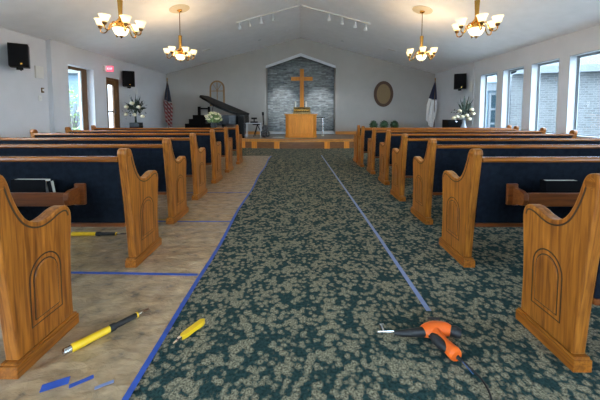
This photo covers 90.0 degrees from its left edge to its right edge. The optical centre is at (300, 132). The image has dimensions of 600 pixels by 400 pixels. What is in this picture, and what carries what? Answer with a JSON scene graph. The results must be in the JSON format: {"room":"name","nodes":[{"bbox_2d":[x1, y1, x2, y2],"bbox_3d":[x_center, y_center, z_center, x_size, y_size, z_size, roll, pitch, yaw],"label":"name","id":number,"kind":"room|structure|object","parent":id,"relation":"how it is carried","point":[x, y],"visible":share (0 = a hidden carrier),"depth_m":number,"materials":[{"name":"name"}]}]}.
{"room":"house of worship","nodes":[
{"label":"house of worship","id":0,"kind":"room"},
{"bbox_2d":[0,27,49,136],"bbox_3d":[-5.830,-0.384,1.364,0.340,2.899,10.770,0,4,0],"label":"wall","id":1,"kind":"structure","parent":0,"point":[21,111],"depth_m":6.11,"materials":[{"name":"paint"}]},
{"bbox_2d":[7,42,29,70],"bbox_3d":[-5.441,-1.460,5.808,0.290,0.480,0.392,-3,4,-38],"label":"wall speaker","id":2,"kind":"object","parent":1,"relation":"attached to","point":[18,54],"visible":1,"depth_m":5.67,"materials":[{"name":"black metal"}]},
{"bbox_2d":[8,43,27,65],"bbox_3d":[-5.325,-1.476,5.659,0.250,0.390,0.008,-3,4,-38],"label":"grille","id":3,"kind":"object","parent":2,"relation":"attached to","point":[17,53],"depth_m":5.65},
{"bbox_2d":[34,65,43,78],"bbox_3d":[-5.643,-1.311,6.482,0.034,0.260,0.200,0,4,0],"label":"wall panel","id":4,"kind":"object","parent":1,"relation":"attached to","point":[39,71],"visible":1,"depth_m":6.47,"materials":[{"name":"beige plastic"}]},
{"bbox_2d":[45,39,166,132],"bbox_3d":[-5.725,-0.911,9.898,0.350,2.899,6.330,0,4,0],"label":"wall","id":5,"kind":"structure","parent":0,"point":[151,84],"depth_m":8.28,"materials":[{"name":"paint"}]},
{"bbox_2d":[68,66,88,129],"bbox_3d":[-5.785,-0.673,7.658,0.090,2.000,0.890,0,4,0],"label":"window","id":6,"kind":"structure","parent":5,"relation":"in","point":[82,75],"depth_m":7.93,"materials":[{"name":"brown wood"}]},
{"bbox_2d":[102,65,113,71],"bbox_3d":[-5.425,-1.814,8.454,0.250,0.160,0.100,0,4,0],"label":"exit sign","id":7,"kind":"object","parent":5,"relation":"attached to","point":[105,68],"visible":1,"depth_m":8.47,"materials":[{"name":"red plastic"}]},
{"bbox_2d":[106,77,119,127],"bbox_3d":[-5.625,-0.511,8.931,0.189,2.220,0.610,0,4,0],"label":"door","id":8,"kind":"structure","parent":5,"relation":"in","point":[109,81],"depth_m":9.03,"materials":[{"name":"brown wood"}]},
{"bbox_2d":[122,71,134,88],"bbox_3d":[-5.376,-1.661,9.396,0.330,0.520,0.392,-2,4,-28],"label":"wall speaker","id":9,"kind":"object","parent":5,"relation":"attached to","point":[128,77],"visible":1,"depth_m":9.23,"materials":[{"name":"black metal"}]},
{"bbox_2d":[0,0,599,73],"bbox_3d":[0.000,-2.682,4.393,12.200,1.766,17.700,0,4,0],"label":"ceiling","id":10,"kind":"structure","parent":0,"point":[207,24],"depth_m":7.76,"materials":[{"name":"paint"}]},
{"bbox_2d":[94,0,145,37],"bbox_3d":[-2.860,-2.120,4.748,0.728,1.230,0.720,0,4,0],"label":"chandelier","id":11,"kind":"object","parent":10,"relation":"hanging from","point":[120,27],"visible":1,"depth_m":4.70,"materials":[{"name":"brass"},{"name":"frosted glass"},{"name":"aged brass"}]},
{"bbox_2d":[169,4,189,25],"label":"ceiling canopy","id":12,"kind":"object","parent":10,"relation":"hanging from","point":[180,8],"depth_m":6.79,"materials":[{"name":"gold metal"}]},
{"bbox_2d":[163,35,196,61],"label":"chandelier","id":13,"kind":"object","parent":10,"relation":"hanging from","point":[180,54],"depth_m":6.83,"materials":[{"name":"white glass"}]},
{"bbox_2d":[236,5,298,28],"bbox_3d":[-0.945,-3.325,8.649,1.790,0.676,0.147,0,4,0],"label":"track light","id":14,"kind":"object","parent":10,"relation":"attached to","point":[272,18],"visible":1,"depth_m":8.60,"materials":[{"name":"beige plastic"}]},
{"bbox_2d":[302,5,369,30],"bbox_3d":[1.025,-3.307,8.650,1.950,0.714,0.147,0,4,0],"label":"track light","id":15,"kind":"object","parent":10,"relation":"attached to","point":[328,19],"visible":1,"depth_m":8.60,"materials":[{"name":"beige plastic"}]},
{"bbox_2d":[406,34,437,61],"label":"chandelier","id":16,"kind":"object","parent":10,"relation":"hanging from","point":[421,55],"depth_m":6.88,"materials":[{"name":"white glass"}]},
{"bbox_2d":[412,6,432,20],"label":"ceiling canopy","id":17,"kind":"object","parent":10,"relation":"hanging from","point":[422,10],"depth_m":6.84,"materials":[{"name":"gold metal"}]},
{"bbox_2d":[452,0,503,37],"bbox_3d":[2.800,-2.128,4.748,0.728,1.246,0.720,0,4,0],"label":"chandelier","id":18,"kind":"object","parent":10,"relation":"hanging from","point":[477,26],"visible":1,"depth_m":4.71,"materials":[{"name":"white glass"}]},
{"bbox_2d":[166,38,434,130],"bbox_3d":[-0.050,-1.809,12.763,11.700,4.340,0.700,0,4,0],"label":"wall","id":19,"kind":"structure","parent":0,"point":[243,76],"depth_m":12.40,"materials":[{"name":"paint"}]},
{"bbox_2d":[210,80,224,105],"bbox_3d":[-3.440,-1.641,12.398,0.620,1.050,0.039,0,4,0],"label":"wall frame","id":20,"kind":"object","parent":19,"relation":"attached to","point":[217,88],"visible":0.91,"depth_m":12.39,"materials":[{"name":"brown wood"}]},
{"bbox_2d":[267,56,333,130],"bbox_3d":[0.010,-1.613,13.075,3.080,3.510,0.100,0,4,0],"label":"wall niche","id":21,"kind":"object","parent":19,"relation":"in","point":[282,92],"visible":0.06,"depth_m":13.02,"materials":[{"name":"stone"}]},
{"bbox_2d":[291,69,312,106],"bbox_3d":[0.060,-1.920,12.944,0.920,1.660,0.125,0,4,0],"label":"wooden cross","id":22,"kind":"object","parent":21,"relation":"attached to","point":[301,78],"visible":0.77,"depth_m":12.86,"materials":[{"name":"brown wood"}]},
{"bbox_2d":[266,53,335,67],"bbox_3d":[0.010,-3.027,12.690,2.880,0.660,0.696,0,4,0],"label":"trim","id":23,"kind":"structure","parent":19,"relation":"attached to","point":[299,54],"depth_m":12.35,"materials":[{"name":"white wood"}]},
{"bbox_2d":[269,131,334,133],"bbox_3d":[0.010,-0.022,12.948,2.880,0.110,0.350,0,4,0],"label":"trim","id":24,"kind":"structure","parent":19,"relation":"attached to","point":[271,132],"depth_m":12.77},
{"bbox_2d":[248,131,356,133],"bbox_3d":[-0.500,-0.005,12.513,9.400,0.130,0.020,0,4,0],"label":"baseboard","id":25,"kind":"structure","parent":19,"relation":"attached to","point":[249,132],"depth_m":12.50,"materials":[{"name":"brown wood"}]},
{"bbox_2d":[374,81,392,106],"bbox_3d":[3.430,-1.611,12.397,0.800,1.060,0.045,0,4,0],"label":"plaque","id":26,"kind":"object","parent":19,"relation":"attached to","point":[383,91],"visible":1,"depth_m":12.39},
{"bbox_2d":[129,148,599,399],"bbox_3d":[0.000,0.928,4.616,12.000,0.120,17.700,0,4,0],"label":"carpet","id":27,"kind":"structure","parent":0,"point":[293,301],"depth_m":1.78,"materials":[{"name":"carpet"}]},
{"bbox_2d":[0,156,269,399],"bbox_3d":[-2.605,0.867,4.587,3.791,0.003,7.550,0,4,0],"label":"floor","id":28,"kind":"structure","parent":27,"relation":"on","point":[100,301],"depth_m":1.95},
{"bbox_2d":[0,175,78,378],"bbox_3d":[-2.747,0.609,1.379,3.050,0.905,0.503,0,4,0],"label":"pew","id":29,"kind":"object","parent":28,"relation":"on","point":[36,304],"visible":1,"depth_m":1.38,"materials":[{"name":"brown wood"}]},
{"bbox_2d":[39,376,70,392],"bbox_3d":[-1.042,1.067,1.275,0.097,0.002,0.040,-2,4,-26],"label":"scrap","id":30,"kind":"object","parent":28,"relation":"on","point":[63,381],"visible":1,"depth_m":1.27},
{"bbox_2d":[0,148,161,267],"bbox_3d":[-2.753,0.550,2.341,3.050,0.905,0.578,0,4,0],"label":"pew","id":31,"kind":"object","parent":28,"relation":"on","point":[97,191],"visible":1,"depth_m":2.18,"materials":[{"name":"brown wood"}]},
{"bbox_2d":[11,178,51,191],"bbox_3d":[-1.905,0.407,2.129,0.240,0.165,0.056,0,4,0],"label":"hymnal","id":32,"kind":"object","parent":31,"relation":"on","point":[18,184],"visible":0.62,"depth_m":2.10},
{"bbox_2d":[47,180,56,191],"bbox_3d":[-1.754,0.414,2.124,0.052,0.157,0.036,0,4,0],"label":"hymnal","id":33,"kind":"object","parent":31,"relation":"on","point":[51,185],"visible":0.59,"depth_m":2.12,"materials":[{"name":"white paper"}]},
{"bbox_2d":[69,375,93,387],"bbox_3d":[-0.940,1.066,1.288,0.086,0.002,0.020,-3,4,-35],"label":"scrap","id":34,"kind":"object","parent":28,"relation":"on","point":[91,376],"visible":1,"depth_m":1.29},
{"bbox_2d":[0,138,188,223],"bbox_3d":[-2.820,0.492,3.276,3.000,0.905,0.484,0,4,0],"label":"pew","id":35,"kind":"object","parent":28,"relation":"on","point":[171,172],"visible":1,"depth_m":3.05,"materials":[{"name":"brown wood"}]},
{"bbox_2d":[71,232,126,235],"bbox_3d":[-1.924,0.951,2.838,0.528,0.046,0.042,0,4,-3],"label":"tool","id":36,"kind":"object","parent":28,"relation":"on","point":[72,233],"visible":0.86,"depth_m":2.82,"materials":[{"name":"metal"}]},
{"bbox_2d":[0,133,207,199],"bbox_3d":[-2.870,0.438,4.155,3.000,0.905,0.484,0,4,0],"label":"pew","id":37,"kind":"object","parent":28,"relation":"on","point":[187,147],"visible":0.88,"depth_m":3.93,"materials":[{"name":"brown wood"}]},
{"bbox_2d":[94,380,113,389],"bbox_3d":[-0.832,1.067,1.273,0.070,0.002,0.015,-2,4,-30],"label":"scrap","id":38,"kind":"object","parent":28,"relation":"on","point":[111,381],"visible":1,"depth_m":1.27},
{"bbox_2d":[62,308,149,355],"bbox_3d":[-1.003,1.029,1.582,0.042,0.046,0.412,2,4,35],"label":"tool","id":39,"kind":"object","parent":28,"relation":"on","point":[76,345],"visible":1,"depth_m":1.52,"materials":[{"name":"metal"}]},
{"bbox_2d":[30,129,222,183],"bbox_3d":[-2.900,0.378,5.123,3.000,0.905,0.484,0,4,0],"label":"pew","id":40,"kind":"object","parent":28,"relation":"on","point":[206,140],"visible":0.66,"depth_m":4.89,"materials":[{"name":"brown wood"}]},
{"bbox_2d":[71,272,197,275],"bbox_3d":[-1.667,1.012,2.174,1.866,0.002,0.031,0,4,2],"label":"tape","id":41,"kind":"object","parent":28,"relation":"on","point":[133,273],"visible":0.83,"depth_m":2.16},
{"bbox_2d":[65,127,233,172],"bbox_3d":[-2.985,0.321,6.051,3.150,0.905,0.484,0,4,0],"label":"pew","id":42,"kind":"object","parent":28,"relation":"on","point":[222,136],"visible":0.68,"depth_m":5.82,"materials":[{"name":"brown wood"}]},
{"bbox_2d":[91,125,242,163],"bbox_3d":[-3.075,0.260,7.039,3.350,0.905,0.484,0,4,0],"label":"pew","id":43,"kind":"object","parent":28,"relation":"on","point":[232,132],"visible":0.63,"depth_m":6.80,"materials":[{"name":"brown wood"}]},
{"bbox_2d":[158,221,231,221],"bbox_3d":[-1.567,0.947,3.221,1.665,0.002,0.030,0,4,1],"label":"tape","id":44,"kind":"object","parent":28,"relation":"on","point":[158,221],"visible":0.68,"depth_m":3.21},
{"bbox_2d":[122,156,270,399],"bbox_3d":[-0.754,0.865,4.562,0.051,0.002,7.501,0,4,-1],"label":"tape","id":45,"kind":"object","parent":28,"relation":"on","point":[144,367],"visible":1,"depth_m":1.68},
{"bbox_2d":[186,192,246,192],"bbox_3d":[-1.295,0.875,4.402,1.010,0.002,0.020,0,4,-1],"label":"tape","id":46,"kind":"object","parent":28,"relation":"on","point":[186,192],"visible":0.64,"depth_m":4.40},
{"bbox_2d":[173,318,204,343],"bbox_3d":[-0.582,1.036,1.569,0.035,0.026,0.199,2,4,32],"label":"utility knife","id":47,"kind":"object","parent":27,"relation":"on","point":[197,325],"visible":1,"depth_m":1.57,"materials":[{"name":"yellow plastic"}]},
{"bbox_2d":[242,134,353,148],"bbox_3d":[0.000,0.295,11.285,11.080,0.322,2.490,0,4,0],"label":"stage platform","id":48,"kind":"object","parent":27,"relation":"on","point":[328,141],"visible":0.3,"depth_m":10.21,"materials":[{"name":"brown wood"}]},
{"bbox_2d":[163,78,172,127],"bbox_3d":[-5.240,-1.039,11.859,0.280,2.270,0.280,-4,5,-45],"label":"flag","id":49,"kind":"object","parent":48,"relation":"on","point":[168,109],"visible":0.96,"depth_m":11.84,"materials":[{"name":"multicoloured fabric"}]},
{"bbox_2d":[185,107,210,127],"bbox_3d":[-4.100,-0.503,12.272,1.120,1.150,0.380,0,4,0],"label":"tiered riser","id":50,"kind":"object","parent":48,"relation":"on","point":[198,121],"visible":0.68,"depth_m":12.09,"materials":[{"name":"black wood"}]},
{"bbox_2d":[199,95,249,133],"bbox_3d":[-2.966,-0.647,11.240,1.750,1.565,1.703,1,4,9],"label":"grand piano","id":51,"kind":"object","parent":48,"relation":"on","point":[226,119],"visible":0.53,"depth_m":10.67,"materials":[{"name":"black paint"}]},
{"bbox_2d":[238,115,244,137],"bbox_3d":[-2.070,-0.223,10.573,0.200,0.800,0.306,0,4,0],"label":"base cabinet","id":52,"kind":"object","parent":48,"relation":"on","point":[241,118],"visible":0.74,"depth_m":10.42,"materials":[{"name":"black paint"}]},
{"bbox_2d":[246,123,261,137],"bbox_3d":[-1.670,-0.100,10.764,0.540,0.530,0.300,0,4,0],"label":"table","id":53,"kind":"object","parent":48,"relation":"on","point":[246,123],"visible":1,"depth_m":10.63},
{"bbox_2d":[261,112,269,137],"bbox_3d":[-1.274,-0.302,10.877,0.339,0.919,0.269,0,4,0],"label":"guitar","id":54,"kind":"object","parent":48,"relation":"on","point":[264,133],"visible":0.91,"depth_m":10.77,"materials":[{"name":"black wood"}]},
{"bbox_2d":[285,114,317,137],"bbox_3d":[0.020,-0.274,10.989,1.200,0.850,0.590,0,4,0],"label":"pulpit","id":55,"kind":"object","parent":48,"relation":"on","point":[297,125],"visible":1,"depth_m":10.72,"materials":[{"name":"brown wood"}]},
{"bbox_2d":[293,107,310,113],"bbox_3d":[0.050,-0.824,10.960,0.660,0.252,0.220,0,4,0],"label":"book stand","id":56,"kind":"object","parent":55,"relation":"on","point":[296,110],"visible":1,"depth_m":10.95,"materials":[{"name":"gold metal"}]},
{"bbox_2d":[285,117,324,135],"bbox_3d":[0.170,-0.264,11.756,1.560,0.735,0.400,0,4,0],"label":"side table","id":57,"kind":"object","parent":48,"relation":"on","point":[285,117],"visible":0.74,"depth_m":11.72,"materials":[{"name":"metal"}]},
{"bbox_2d":[369,120,376,127],"bbox_3d":[2.727,-0.172,11.205,0.347,0.619,0.348,0,4,0],"label":"topiary ball","id":58,"kind":"object","parent":48,"relation":"on","point":[373,123],"visible":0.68,"depth_m":11.11,"materials":[{"name":"green plant"}]},
{"bbox_2d":[379,120,388,127],"bbox_3d":[3.109,-0.174,11.208,0.335,0.623,0.342,3,5,43],"label":"topiary ball","id":59,"kind":"object","parent":48,"relation":"on","point":[384,124],"visible":0.72,"depth_m":11.12,"materials":[{"name":"green plant"}]},
{"bbox_2d":[390,120,398,127],"bbox_3d":[3.506,-0.172,11.219,0.352,0.619,0.346,0,4,0],"label":"topiary ball","id":60,"kind":"object","parent":48,"relation":"on","point":[394,124],"visible":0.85,"depth_m":11.12,"materials":[{"name":"green plant"}]},
{"bbox_2d":[426,78,436,126],"bbox_3d":[5.214,-1.039,11.858,0.452,2.270,0.280,0,4,0],"label":"flag","id":61,"kind":"object","parent":48,"relation":"on","point":[431,108],"visible":0.98,"depth_m":11.85,"materials":[{"name":"white fabric"}]},
{"bbox_2d":[321,155,430,310],"bbox_3d":[0.676,0.835,5.106,0.039,0.002,6.712,0,4,-1],"label":"tape","id":62,"kind":"object","parent":27,"relation":"on","point":[408,280],"visible":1,"depth_m":2.43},
{"bbox_2d":[353,125,511,162],"bbox_3d":[3.130,0.251,7.259,3.620,0.905,0.484,0,4,0],"label":"pew","id":63,"kind":"object","parent":27,"relation":"on","point":[355,159],"visible":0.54,"depth_m":7.00,"materials":[{"name":"brown wood"}]},
{"bbox_2d":[378,317,492,399],"bbox_3d":[0.612,1.032,1.255,0.425,0.085,0.682,0,4,0],"label":"power tool","id":64,"kind":"object","parent":27,"relation":"on","point":[437,331],"visible":1,"depth_m":1.51,"materials":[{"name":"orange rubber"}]},
{"bbox_2d":[427,317,439,319],"bbox_3d":[0.699,0.973,1.575,0.062,0.006,0.012,0,4,0],"label":"switch","id":65,"kind":"object","parent":64,"relation":"attached to","point":[429,318],"depth_m":1.57,"materials":[{"name":"black plastic"}]},
{"bbox_2d":[357,126,518,166],"bbox_3d":[3.010,0.285,6.710,3.400,0.905,0.484,0,4,0],"label":"pew","id":66,"kind":"object","parent":27,"relation":"on","point":[365,133],"visible":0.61,"depth_m":6.47,"materials":[{"name":"brown wood"}]},
{"bbox_2d":[442,120,461,127],"bbox_3d":[5.060,0.047,9.966,0.540,0.980,0.412,0,4,0],"label":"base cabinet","id":67,"kind":"object","parent":27,"relation":"on","point":[445,123],"visible":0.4,"depth_m":9.75,"materials":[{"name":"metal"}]},
{"bbox_2d":[448,122,461,127],"bbox_3d":[5.060,0.069,9.769,0.500,0.840,0.008,0,4,0],"label":"grille","id":68,"kind":"object","parent":67,"relation":"attached to","point":[450,124],"depth_m":9.75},
{"bbox_2d":[366,127,545,173],"bbox_3d":[3.005,0.334,5.922,3.290,0.905,0.484,0,4,0],"label":"pew","id":69,"kind":"object","parent":27,"relation":"on","point":[377,137],"visible":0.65,"depth_m":5.69,"materials":[{"name":"brown wood"}]},
{"bbox_2d":[378,130,577,184],"bbox_3d":[2.895,0.388,5.034,3.050,0.905,0.484,0,4,0],"label":"pew","id":70,"kind":"object","parent":27,"relation":"on","point":[392,141],"visible":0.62,"depth_m":4.80,"materials":[{"name":"brown wood"}]},
{"bbox_2d":[390,133,599,200],"bbox_3d":[2.810,0.445,4.115,3.000,0.905,0.484,0,4,0],"label":"pew","id":71,"kind":"object","parent":27,"relation":"on","point":[402,158],"visible":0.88,"depth_m":3.88,"materials":[{"name":"brown wood"}]},
{"bbox_2d":[411,139,599,224],"bbox_3d":[2.800,0.497,3.277,3.000,0.905,0.484,0,4,0],"label":"pew","id":72,"kind":"object","parent":27,"relation":"on","point":[428,171],"visible":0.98,"depth_m":3.05,"materials":[{"name":"brown wood"}]},
{"bbox_2d":[439,148,599,267],"bbox_3d":[2.753,0.554,2.352,3.050,0.905,0.578,0,4,0],"label":"pew","id":73,"kind":"object","parent":27,"relation":"on","point":[489,191],"visible":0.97,"depth_m":2.19,"materials":[{"name":"brown wood"}]},
{"bbox_2d":[540,179,580,192],"bbox_3d":[1.840,0.413,2.129,0.240,0.160,0.056,0,4,0],"label":"hymnal","id":74,"kind":"object","parent":73,"relation":"on","point":[546,185],"visible":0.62,"depth_m":2.10,"materials":[{"name":"black paper"}]},
{"bbox_2d":[516,173,599,372],"bbox_3d":[2.740,0.611,1.419,3.050,0.905,0.503,0,4,0],"label":"pew","id":75,"kind":"object","parent":27,"relation":"on","point":[561,259],"visible":1,"depth_m":1.39,"materials":[{"name":"brown wood"}]},
{"bbox_3d":[-5.120,0.183,9.379,0.280,0.780,0.280,0,4,0],"label":"stand","id":76,"kind":"object","parent":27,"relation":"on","visible":0},
{"bbox_2d":[123,95,146,126],"bbox_3d":[-5.131,-0.741,9.328,0.736,1.070,0.454,-1,4,-9],"label":"flower arrangement","id":77,"kind":"object","parent":76,"relation":"on","point":[136,106],"visible":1,"depth_m":9.26,"materials":[{"name":"green plant"}]},
{"bbox_3d":[5.140,0.227,9.482,0.280,0.680,0.280,0,4,0],"label":"stand","id":78,"kind":"object","parent":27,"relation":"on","visible":0},
{"bbox_2d":[451,95,475,127],"bbox_3d":[5.090,-0.668,9.414,0.732,1.115,0.514,1,4,17],"label":"flower arrangement","id":79,"kind":"object","parent":78,"relation":"on","point":[465,110],"visible":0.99,"depth_m":9.36,"materials":[{"name":"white plant"}]},
{"bbox_3d":[-2.540,0.237,8.831,0.300,0.740,0.300,0,4,0],"label":"plant stand","id":80,"kind":"object","parent":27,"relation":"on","visible":0},
{"bbox_2d":[204,112,221,127],"bbox_3d":[-2.554,-0.381,8.793,0.569,0.499,0.432,0,4,0],"label":"flower bouquet","id":81,"kind":"object","parent":80,"relation":"on","point":[214,118],"visible":0.98,"depth_m":8.72,"materials":[{"name":"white plant"}]},
{"bbox_2d":[434,24,599,137],"bbox_3d":[5.650,-0.579,4.523,0.200,2.899,17.100,0,4,0],"label":"wall","id":82,"kind":"structure","parent":0,"point":[563,47],"depth_m":7.50,"materials":[{"name":"paint"}]},
{"bbox_2d":[454,73,466,90],"bbox_3d":[5.364,-1.700,10.095,0.360,0.550,0.432,2,4,25],"label":"wall speaker","id":83,"kind":"object","parent":82,"relation":"attached to","point":[459,79],"visible":1,"depth_m":9.91,"materials":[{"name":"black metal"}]},
{"bbox_2d":[455,74,465,87],"bbox_3d":[5.277,-1.713,9.906,0.320,0.460,0.008,2,4,25],"label":"grille","id":84,"kind":"object","parent":83,"relation":"attached to","point":[460,79],"depth_m":9.90,"materials":[{"name":"black fabric"}]},
{"bbox_2d":[469,81,471,91],"bbox_3d":[5.530,-1.512,9.725,0.040,0.330,0.150,0,4,0],"label":"wall panel","id":85,"kind":"object","parent":82,"relation":"attached to","point":[470,82],"visible":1,"depth_m":9.72,"materials":[{"name":"beige plastic"}]},
{"bbox_2d":[471,62,474,127],"bbox_3d":[5.532,-0.856,9.656,0.035,2.819,0.060,0,4,0],"label":"trim","id":86,"kind":"structure","parent":82,"relation":"attached to","point":[473,73],"depth_m":9.62,"materials":[{"name":"paint"}]},
{"bbox_2d":[479,72,496,127],"bbox_3d":[5.638,-0.930,8.900,0.215,1.661,0.782,0,4,0],"label":"window","id":87,"kind":"structure","parent":82,"relation":"in","point":[483,84],"depth_m":9.27,"materials":[{"name":"plastic"}]},
{"bbox_2d":[501,66,523,130],"bbox_3d":[5.638,-0.867,7.882,0.215,1.661,0.782,0,4,0],"label":"window","id":88,"kind":"structure","parent":82,"relation":"in","point":[506,73],"depth_m":8.24,"materials":[{"name":"plastic"}]},
{"bbox_2d":[529,58,559,133],"bbox_3d":[5.638,-0.804,6.864,0.215,1.661,0.782,0,4,0],"label":"window","id":89,"kind":"structure","parent":82,"relation":"in","point":[536,67],"depth_m":7.22,"materials":[{"name":"plastic"}]},
{"bbox_2d":[566,49,599,137],"bbox_3d":[5.638,-0.742,5.845,0.215,1.661,0.782,0,4,0],"label":"window","id":90,"kind":"structure","parent":82,"relation":"in","point":[575,60],"depth_m":6.20,"materials":[{"name":"plastic"}]},
{"label":"outside","id":91,"kind":"structure","parent":0,"visible":0},
{"bbox_3d":[0.000,0.882,10.073,80.000,0.300,80.000,0,4,0],"label":"ground","id":92,"kind":"structure","parent":91,"visible":0},
{"bbox_2d":[69,86,79,129],"bbox_3d":[-8.196,-0.509,10.758,1.502,2.402,1.413,0,4,0],"label":"leafless shrub","id":93,"kind":"object","parent":92,"relation":"on","point":[76,113],"visible":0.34,"depth_m":10.78,"materials":[{"name":"green plant"}]},
{"bbox_2d":[68,69,108,128],"bbox_3d":[-12.000,-2.156,17.901,9.600,4.800,5.800,0,4,0],"label":"neighbouring house","id":94,"kind":"structure","parent":92,"relation":"on","point":[72,75],"depth_m":15.38,"materials":[{"name":"white"}]},
{"bbox_2d":[486,75,496,127],"bbox_3d":[7.312,-1.020,12.485,1.550,3.200,1.450,1,4,10],"label":"blue side wing","id":95,"kind":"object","parent":92,"relation":"on","point":[492,80],"visible":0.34,"depth_m":11.93},
{"bbox_2d":[496,54,599,134],"bbox_3d":[13.311,-1.422,12.505,9.400,4.000,5.900,1,4,17],"label":"neighbouring building","id":96,"kind":"structure","parent":92,"relation":"on","point":[588,119],"depth_m":11.07,"materials":[{"name":"grey brick"}]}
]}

